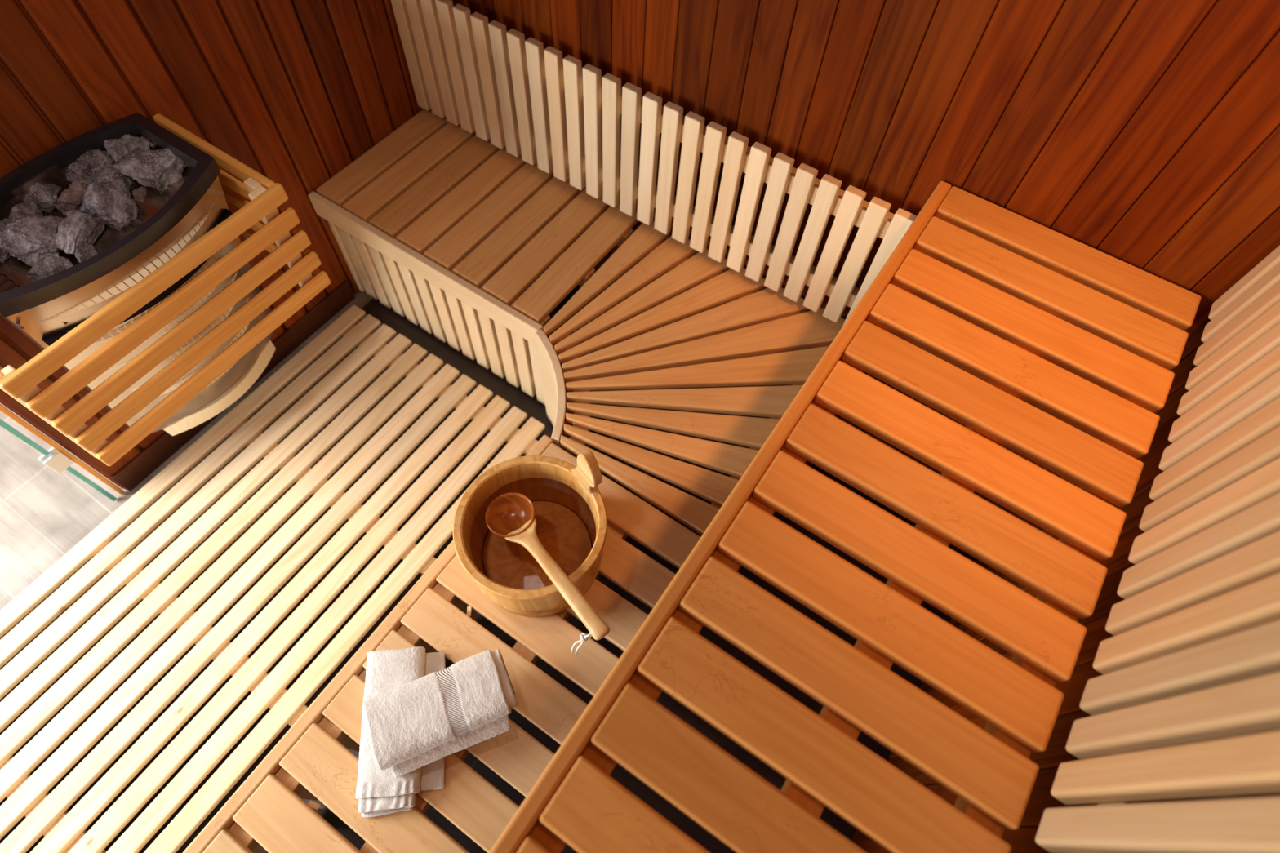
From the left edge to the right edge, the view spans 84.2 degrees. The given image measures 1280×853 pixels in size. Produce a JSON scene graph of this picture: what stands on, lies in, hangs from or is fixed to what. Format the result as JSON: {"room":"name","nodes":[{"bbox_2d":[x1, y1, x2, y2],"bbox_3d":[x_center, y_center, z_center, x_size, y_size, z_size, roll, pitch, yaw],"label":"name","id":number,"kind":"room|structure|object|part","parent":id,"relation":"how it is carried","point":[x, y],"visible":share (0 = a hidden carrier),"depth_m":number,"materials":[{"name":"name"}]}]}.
{"room":"spa","nodes":[
{"label":"spa","id":0,"kind":"room"},
{"bbox_2d":[0,0,423,489],"bbox_3d":[-1.083,-0.872,1.449,0.068,2.160,1.440,31,64,14],"label":"wall","id":1,"kind":"structure","parent":0,"point":[295,91],"depth_m":1.71,"materials":[{"name":"brown wood"}]},
{"bbox_2d":[0,418,116,501],"bbox_3d":[-1.695,-0.040,0.953,0.028,2.132,0.829,31,64,14],"label":"door","id":2,"kind":"structure","parent":1,"relation":"in","point":[52,458],"depth_m":1.82,"materials":[{"name":"clear glass"}]},
{"bbox_2d":[0,404,124,494],"bbox_3d":[-1.460,-0.339,1.127,0.010,2.150,0.012,31,64,14],"label":"trim","id":3,"kind":"structure","parent":1,"relation":"attached to","point":[2,409],"depth_m":1.81,"materials":[{"name":"orange wood"}]},
{"bbox_2d":[0,112,275,435],"bbox_3d":[-1.122,-0.253,1.711,0.358,0.760,0.480,31,64,14],"label":"heater","id":4,"kind":"object","parent":1,"relation":"attached to","point":[169,220],"visible":0.41,"depth_m":1.46,"materials":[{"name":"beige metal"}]},
{"bbox_2d":[0,217,11,262],"bbox_3d":[-1.255,-0.369,1.400,0.083,0.075,0.082,12,60,4],"label":"stone","id":5,"kind":"object","parent":4,"relation":"in","point":[4,254],"visible":0.38,"depth_m":1.39,"materials":[{"name":"grey stone"}]},
{"bbox_2d":[5,200,44,225],"bbox_3d":[-1.234,-0.408,1.426,0.056,0.075,0.094,14,61,5],"label":"stone","id":6,"kind":"object","parent":4,"relation":"in","point":[23,210],"visible":0.27,"depth_m":1.41,"materials":[{"name":"grey stone"}]},
{"bbox_2d":[0,216,59,266],"bbox_3d":[-1.177,-0.358,1.391,0.090,0.080,0.104,29,63,13],"label":"stone","id":7,"kind":"object","parent":4,"relation":"in","point":[28,239],"visible":0.88,"depth_m":1.37,"materials":[{"name":"grey stone"}]},
{"bbox_3d":[-1.230,-0.252,1.382,0.225,0.051,0.065,31,64,14],"label":"slotted plate","id":8,"kind":"part","parent":4,"relation":"part of","materials":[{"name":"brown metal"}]},
{"bbox_2d":[23,182,61,213],"bbox_3d":[-1.231,-0.482,1.466,0.066,0.062,0.075,-5,61,-5],"label":"stone","id":9,"kind":"object","parent":4,"relation":"in","point":[45,196],"visible":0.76,"depth_m":1.44,"materials":[{"name":"grey stone"}]},
{"bbox_2d":[26,255,73,281],"bbox_3d":[-1.157,-0.309,1.389,0.072,0.044,0.062,5,60,0],"label":"stone","id":10,"kind":"object","parent":4,"relation":"in","point":[48,265],"visible":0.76,"depth_m":1.38,"materials":[{"name":"grey stone"}]},
{"bbox_2d":[44,215,63,225],"bbox_3d":[-1.175,-0.399,1.452,0.068,0.063,0.047,15,61,6],"label":"stone","id":11,"kind":"object","parent":4,"relation":"in","point":[57,220],"visible":0.12,"depth_m":1.43,"materials":[{"name":"grey stone"}]},
{"bbox_2d":[55,181,88,215],"bbox_3d":[-1.169,-0.465,1.470,0.076,0.072,0.062,-34,67,-20],"label":"stone","id":12,"kind":"object","parent":4,"relation":"in","point":[72,197],"visible":0.62,"depth_m":1.45,"materials":[{"name":"stone"}]},
{"bbox_2d":[64,209,89,217],"bbox_3d":[-1.135,-0.418,1.454,0.038,0.066,0.049,37,65,17],"label":"stone","id":13,"kind":"object","parent":4,"relation":"in","point":[71,212],"visible":0.18,"depth_m":1.43,"materials":[{"name":"grey stone"}]},
{"bbox_2d":[53,213,105,253],"bbox_3d":[-1.120,-0.389,1.413,0.044,0.060,0.115,9,60,3],"label":"stone","id":14,"kind":"object","parent":4,"relation":"in","point":[73,228],"visible":0.93,"depth_m":1.39,"materials":[{"name":"grey stone"}]},
{"bbox_2d":[73,240,97,262],"bbox_3d":[-1.103,-0.345,1.409,0.039,0.044,0.044,-29,66,-18],"label":"stone","id":15,"kind":"object","parent":4,"relation":"in","point":[84,251],"visible":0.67,"depth_m":1.40,"materials":[{"name":"grey stone"}]},
{"bbox_2d":[64,149,115,185],"bbox_3d":[-1.172,-0.549,1.515,0.076,0.096,0.094,9,60,3],"label":"stone","id":16,"kind":"object","parent":4,"relation":"in","point":[82,170],"visible":0.7,"depth_m":1.49,"materials":[{"name":"grey stone"}]},
{"bbox_2d":[80,178,138,229],"bbox_3d":[-1.087,-0.462,1.455,0.091,0.086,0.094,4,60,0],"label":"stone","id":17,"kind":"object","parent":4,"relation":"in","point":[111,201],"visible":0.98,"depth_m":1.44,"materials":[{"name":"grey stone"}]},
{"bbox_2d":[93,166,135,190],"bbox_3d":[-1.111,-0.519,1.498,0.061,0.080,0.091,7,60,1],"label":"stone","id":18,"kind":"object","parent":4,"relation":"in","point":[108,173],"visible":0.44,"depth_m":1.47,"materials":[{"name":"grey stone"}]},
{"bbox_2d":[104,133,150,162],"bbox_3d":[-1.109,-0.600,1.545,0.083,0.091,0.077,-35,67,-20],"label":"stone","id":19,"kind":"object","parent":4,"relation":"in","point":[124,145],"visible":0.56,"depth_m":1.51,"materials":[{"name":"grey stone"}]},
{"bbox_2d":[129,186,146,202],"bbox_3d":[-1.071,-0.475,1.530,0.061,0.073,0.073,-24,64,-15],"label":"stone","id":20,"kind":"object","parent":4,"relation":"on","point":[139,193],"visible":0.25,"depth_m":1.50,"materials":[{"name":"stone"}]},
{"bbox_2d":[139,134,155,149],"bbox_3d":[-1.081,-0.629,1.560,0.034,0.036,0.043,-18,63,-13],"label":"stone","id":21,"kind":"object","parent":4,"relation":"in","point":[152,145],"visible":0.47,"depth_m":1.55,"materials":[{"name":"grey stone"}]},
{"bbox_2d":[110,147,185,191],"bbox_3d":[-1.046,-0.559,1.527,0.130,0.087,0.111,18,61,7],"label":"stone","id":22,"kind":"object","parent":4,"relation":"in","point":[157,169],"visible":0.91,"depth_m":1.49,"materials":[{"name":"grey stone"}]},
{"bbox_2d":[163,339,275,435],"bbox_3d":[-1.207,-0.119,2.040,0.126,0.050,0.380,31,64,14],"label":"tray","id":23,"kind":"object","parent":4,"relation":"on","point":[244,382],"depth_m":2.01,"materials":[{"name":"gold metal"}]},
{"bbox_2d":[0,113,330,466],"bbox_3d":[-1.108,-0.312,1.554,0.399,0.314,0.634,31,64,14],"label":"guard","id":24,"kind":"object","parent":1,"relation":"attached to","point":[255,201],"visible":0.86,"depth_m":1.49,"materials":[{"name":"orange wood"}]},
{"bbox_3d":[-1.279,-0.170,1.308,0.380,0.041,0.020,31,64,14],"label":"rail","id":25,"kind":"part","parent":24,"relation":"part of","materials":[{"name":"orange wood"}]},
{"bbox_3d":[-1.162,-0.023,1.387,0.036,0.312,0.020,31,64,14],"label":"corner post","id":26,"kind":"part","parent":24,"relation":"part of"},
{"bbox_3d":[-1.131,-0.017,1.385,0.020,0.312,0.036,31,64,14],"label":"corner post","id":27,"kind":"part","parent":24,"relation":"part of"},
{"bbox_3d":[-0.944,-0.285,1.389,0.018,0.041,0.632,31,64,14],"label":"rail","id":28,"kind":"part","parent":24,"relation":"part of","materials":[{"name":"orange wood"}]},
{"bbox_3d":[-0.946,-0.251,1.448,0.018,0.041,0.632,31,64,14],"label":"rail","id":29,"kind":"part","parent":24,"relation":"part of","materials":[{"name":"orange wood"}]},
{"bbox_3d":[-0.949,-0.218,1.507,0.018,0.041,0.632,31,64,14],"label":"rail","id":30,"kind":"part","parent":24,"relation":"part of","materials":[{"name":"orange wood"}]},
{"bbox_3d":[-0.952,-0.184,1.566,0.018,0.041,0.632,31,64,14],"label":"rail","id":31,"kind":"part","parent":24,"relation":"part of","materials":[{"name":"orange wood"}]},
{"bbox_3d":[-0.955,-0.150,1.625,0.018,0.041,0.632,31,64,14],"label":"rail","id":32,"kind":"part","parent":24,"relation":"part of","materials":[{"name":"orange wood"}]},
{"bbox_3d":[-0.940,-0.600,1.569,0.380,0.041,0.020,31,64,14],"label":"rail","id":33,"kind":"part","parent":24,"relation":"part of","materials":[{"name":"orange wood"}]},
{"bbox_3d":[-0.832,-0.442,1.642,0.036,0.312,0.020,31,64,14],"label":"corner post","id":34,"kind":"part","parent":24,"relation":"part of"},
{"bbox_3d":[-0.942,-0.567,1.628,0.380,0.041,0.020,31,64,14],"label":"rail","id":35,"kind":"part","parent":24,"relation":"part of","materials":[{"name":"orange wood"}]},
{"bbox_3d":[-0.945,-0.533,1.687,0.380,0.041,0.020,31,64,14],"label":"rail","id":36,"kind":"part","parent":24,"relation":"part of","materials":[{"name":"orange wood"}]},
{"bbox_3d":[-0.948,-0.499,1.746,0.380,0.041,0.020,31,64,14],"label":"rail","id":37,"kind":"part","parent":24,"relation":"part of","materials":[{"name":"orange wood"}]},
{"bbox_3d":[-0.814,-0.419,1.629,0.020,0.312,0.036,31,64,14],"label":"corner post","id":38,"kind":"part","parent":24,"relation":"part of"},
{"bbox_3d":[-0.951,-0.466,1.805,0.380,0.041,0.020,31,64,14],"label":"rail","id":39,"kind":"part","parent":24,"relation":"part of","materials":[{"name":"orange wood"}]},
{"bbox_2d":[111,280,355,491],"bbox_3d":[-1.239,-0.152,2.226,0.010,0.085,0.900,31,64,14],"label":"baseboard","id":40,"kind":"structure","parent":1,"relation":"attached to","point":[164,446],"depth_m":2.27,"materials":[{"name":"brown wood"}]},
{"bbox_2d":[0,251,977,852],"bbox_3d":[-3.538,1.239,1.420,8.000,0.080,7.800,31,64,14],"label":"floor","id":41,"kind":"structure","parent":0,"point":[45,513],"depth_m":1.99,"materials":[{"name":"grey tile"}]},
{"bbox_2d":[0,304,545,852],"bbox_3d":[-1.175,0.518,1.872,0.850,0.041,2.000,31,64,14],"label":"duckboard","id":42,"kind":"object","parent":41,"relation":"on","point":[46,815],"visible":0.9,"depth_m":1.90,"materials":[{"name":"brown wood"}]},
{"bbox_2d":[182,435,701,852],"bbox_3d":[-0.472,0.833,1.483,0.531,0.438,1.622,31,64,14],"label":"bench","id":43,"kind":"object","parent":41,"relation":"on","point":[268,813],"visible":0.42,"depth_m":1.40,"materials":[{"name":"beige wood"}]},
{"bbox_2d":[307,800,320,810],"bbox_3d":[-0.612,0.710,1.328,0.022,0.012,0.010,21,61,9],"label":"scrap","id":44,"kind":"object","parent":43,"relation":"on","point":[313,805],"visible":1,"depth_m":1.33,"materials":[{"name":"brown wood"}]},
{"bbox_3d":[-0.644,0.647,1.384,0.049,0.045,1.608,31,64,14],"label":"support rail","id":45,"kind":"part","parent":43,"relation":"part of","materials":[{"name":"beige wood"}]},
{"bbox_2d":[355,646,445,817],"bbox_3d":[-0.455,0.574,1.355,0.160,0.041,0.296,-4,61,-5],"label":"towel","id":46,"kind":"object","parent":43,"relation":"on","point":[379,793],"visible":0.52,"depth_m":1.32,"materials":[{"name":"white fabric"}]},
{"bbox_2d":[363,648,519,777],"bbox_3d":[-0.367,0.534,1.327,0.266,0.056,0.154,-20,63,-14],"label":"towel","id":47,"kind":"object","parent":46,"relation":"on","point":[412,726],"visible":1,"depth_m":1.31,"materials":[{"name":"white fabric"}]},
{"bbox_2d":[466,606,471,616],"bbox_3d":[-0.363,0.392,1.504,0.009,0.015,0.019,7,60,1],"label":"scrap","id":48,"kind":"object","parent":43,"relation":"on","point":[468,608],"visible":1,"depth_m":1.50,"materials":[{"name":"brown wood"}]},
{"bbox_3d":[-0.461,0.758,1.329,0.050,0.045,1.608,31,64,14],"label":"support rail","id":49,"kind":"part","parent":43,"relation":"part of","materials":[{"name":"beige wood"}]},
{"bbox_2d":[453,449,607,617],"bbox_3d":[-0.215,0.206,1.427,0.302,0.300,0.309,31,64,14],"label":"wooden bucket","id":50,"kind":"object","parent":43,"relation":"on","point":[571,517],"visible":0.92,"depth_m":1.48,"materials":[{"name":"brown wood"}]},
{"bbox_2d":[484,492,609,655],"bbox_3d":[-0.190,0.268,1.346,0.101,0.138,0.374,-27,65,-17],"label":"ladle","id":51,"kind":"object","parent":50,"relation":"in","point":[510,517],"visible":1,"depth_m":1.37,"materials":[{"name":"brown wood"}]},
{"bbox_2d":[484,492,535,538],"bbox_3d":[-0.260,0.189,1.440,0.101,0.046,0.101,-32,60,-19],"label":"bowl","id":52,"kind":"object","parent":51,"relation":"on","point":[511,515],"depth_m":1.45,"materials":[{"name":"brown wood"}]},
{"bbox_3d":[-0.152,0.282,1.319,0.070,0.102,0.294,-32,67,-19],"label":"handle","id":53,"kind":"part","parent":51,"relation":"part of","materials":[{"name":"brown wood"}]},
{"bbox_3d":[-0.097,0.381,1.270,0.062,0.105,0.016,-27,65,-17],"label":"cord","id":54,"kind":"part","parent":51,"relation":"part of","materials":[{"name":"white fabric"}]},
{"bbox_2d":[307,108,638,404],"bbox_3d":[-0.484,-0.538,2.265,0.850,0.438,0.516,31,64,14],"label":"bench","id":55,"kind":"object","parent":41,"relation":"on","point":[421,221],"visible":0.83,"depth_m":2.08,"materials":[{"name":"brown wood"}]},
{"bbox_3d":[-0.615,-0.452,2.003,0.850,0.078,0.022,31,64,14],"label":"fascia rail","id":56,"kind":"part","parent":55,"relation":"part of","materials":[{"name":"beige wood"}]},
{"bbox_3d":[-0.601,-0.481,2.029,0.832,0.045,0.045,31,64,14],"label":"support rail","id":57,"kind":"part","parent":55,"relation":"part of","materials":[{"name":"brown wood"}]},
{"bbox_3d":[-0.485,-0.628,2.119,0.832,0.045,0.045,31,64,14],"label":"support rail","id":58,"kind":"part","parent":55,"relation":"part of","materials":[{"name":"brown wood"}]},
{"bbox_3d":[-0.379,-0.763,2.200,0.832,0.045,0.045,31,64,14],"label":"support rail","id":59,"kind":"part","parent":55,"relation":"part of","materials":[{"name":"brown wood"}]},
{"bbox_2d":[534,221,845,535],"bbox_3d":[0.104,-0.059,2.019,0.738,0.438,0.751,31,64,14],"label":"bench","id":60,"kind":"object","parent":41,"relation":"on","point":[779,331],"visible":0.7,"depth_m":1.83,"materials":[{"name":"brown wood"}]},
{"bbox_3d":[-0.170,-0.098,1.831,0.072,0.045,0.360,-8,61,-7],"label":"support rail","id":61,"kind":"part","parent":60,"relation":"part of","materials":[{"name":"brown wood"}]},
{"bbox_3d":[0.087,-0.480,2.062,0.220,0.045,0.045,31,64,14],"label":"support rail","id":62,"kind":"part","parent":60,"relation":"part of","materials":[{"name":"brown wood"}]},
{"bbox_3d":[0.381,-0.302,1.974,0.470,0.045,0.045,31,64,14],"label":"support rail","id":63,"kind":"part","parent":60,"relation":"part of","materials":[{"name":"brown wood"}]},
{"bbox_3d":[0.328,0.022,1.786,0.045,0.045,0.640,31,64,14],"label":"support rail","id":64,"kind":"part","parent":60,"relation":"part of","materials":[{"name":"brown wood"}]},
{"bbox_2d":[488,181,1201,852],"bbox_3d":[0.224,0.648,1.341,0.567,0.950,2.218,31,64,14],"label":"bench","id":65,"kind":"object","parent":41,"relation":"on","point":[1089,338],"visible":1,"depth_m":1.05,"materials":[{"name":"brown wood"}]},
{"bbox_3d":[0.053,0.312,1.034,0.044,0.045,2.194,31,64,14],"label":"support rail","id":66,"kind":"part","parent":65,"relation":"part of","materials":[{"name":"brown wood"}]},
{"bbox_3d":[0.259,0.437,0.972,0.050,0.045,2.194,31,64,14],"label":"support rail","id":67,"kind":"part","parent":65,"relation":"part of","materials":[{"name":"brown wood"}]},
{"bbox_3d":[0.429,0.540,0.921,0.050,0.045,2.194,31,64,14],"label":"support rail","id":68,"kind":"part","parent":65,"relation":"part of","materials":[{"name":"brown wood"}]},
{"bbox_2d":[452,0,1279,509],"bbox_3d":[0.275,-0.837,1.493,2.255,2.160,0.066,31,64,14],"label":"wall","id":69,"kind":"structure","parent":0,"point":[1144,135],"depth_m":1.33,"materials":[{"name":"red wood"}]},
{"bbox_2d":[391,0,916,324],"bbox_3d":[-0.034,-0.744,1.897,1.564,0.397,0.056,31,64,14],"label":"backrest","id":70,"kind":"object","parent":69,"relation":"attached to","point":[485,77],"visible":0.91,"depth_m":1.85,"materials":[{"name":"beige wood"}]},
{"bbox_3d":[-0.030,-0.689,2.012,1.560,0.045,0.031,31,64,14],"label":"rail","id":71,"kind":"part","parent":70,"relation":"part of","materials":[{"name":"beige wood"}]},
{"bbox_3d":[-0.020,-0.813,1.794,1.560,0.052,0.031,31,64,14],"label":"rail","id":72,"kind":"part","parent":70,"relation":"part of","materials":[{"name":"beige wood"}]},
{"bbox_2d":[851,351,1279,852],"bbox_3d":[0.451,0.642,0.657,0.066,2.160,2.686,31,64,14],"label":"wall","id":73,"kind":"structure","parent":0,"point":[1021,840],"depth_m":1.21,"materials":[{"name":"red wood"}]},
{"bbox_2d":[1035,244,1279,852],"bbox_3d":[0.632,0.262,0.755,0.060,0.450,1.660,31,64,14],"label":"backrest","id":74,"kind":"object","parent":73,"relation":"attached to","point":[1185,703],"visible":1,"depth_m":0.83,"materials":[{"name":"beige wood"}]},
{"bbox_3d":[0.637,0.339,0.874,0.034,0.050,1.660,31,64,14],"label":"rail","id":75,"kind":"part","parent":74,"relation":"part of","materials":[{"name":"beige wood"}]}
]}

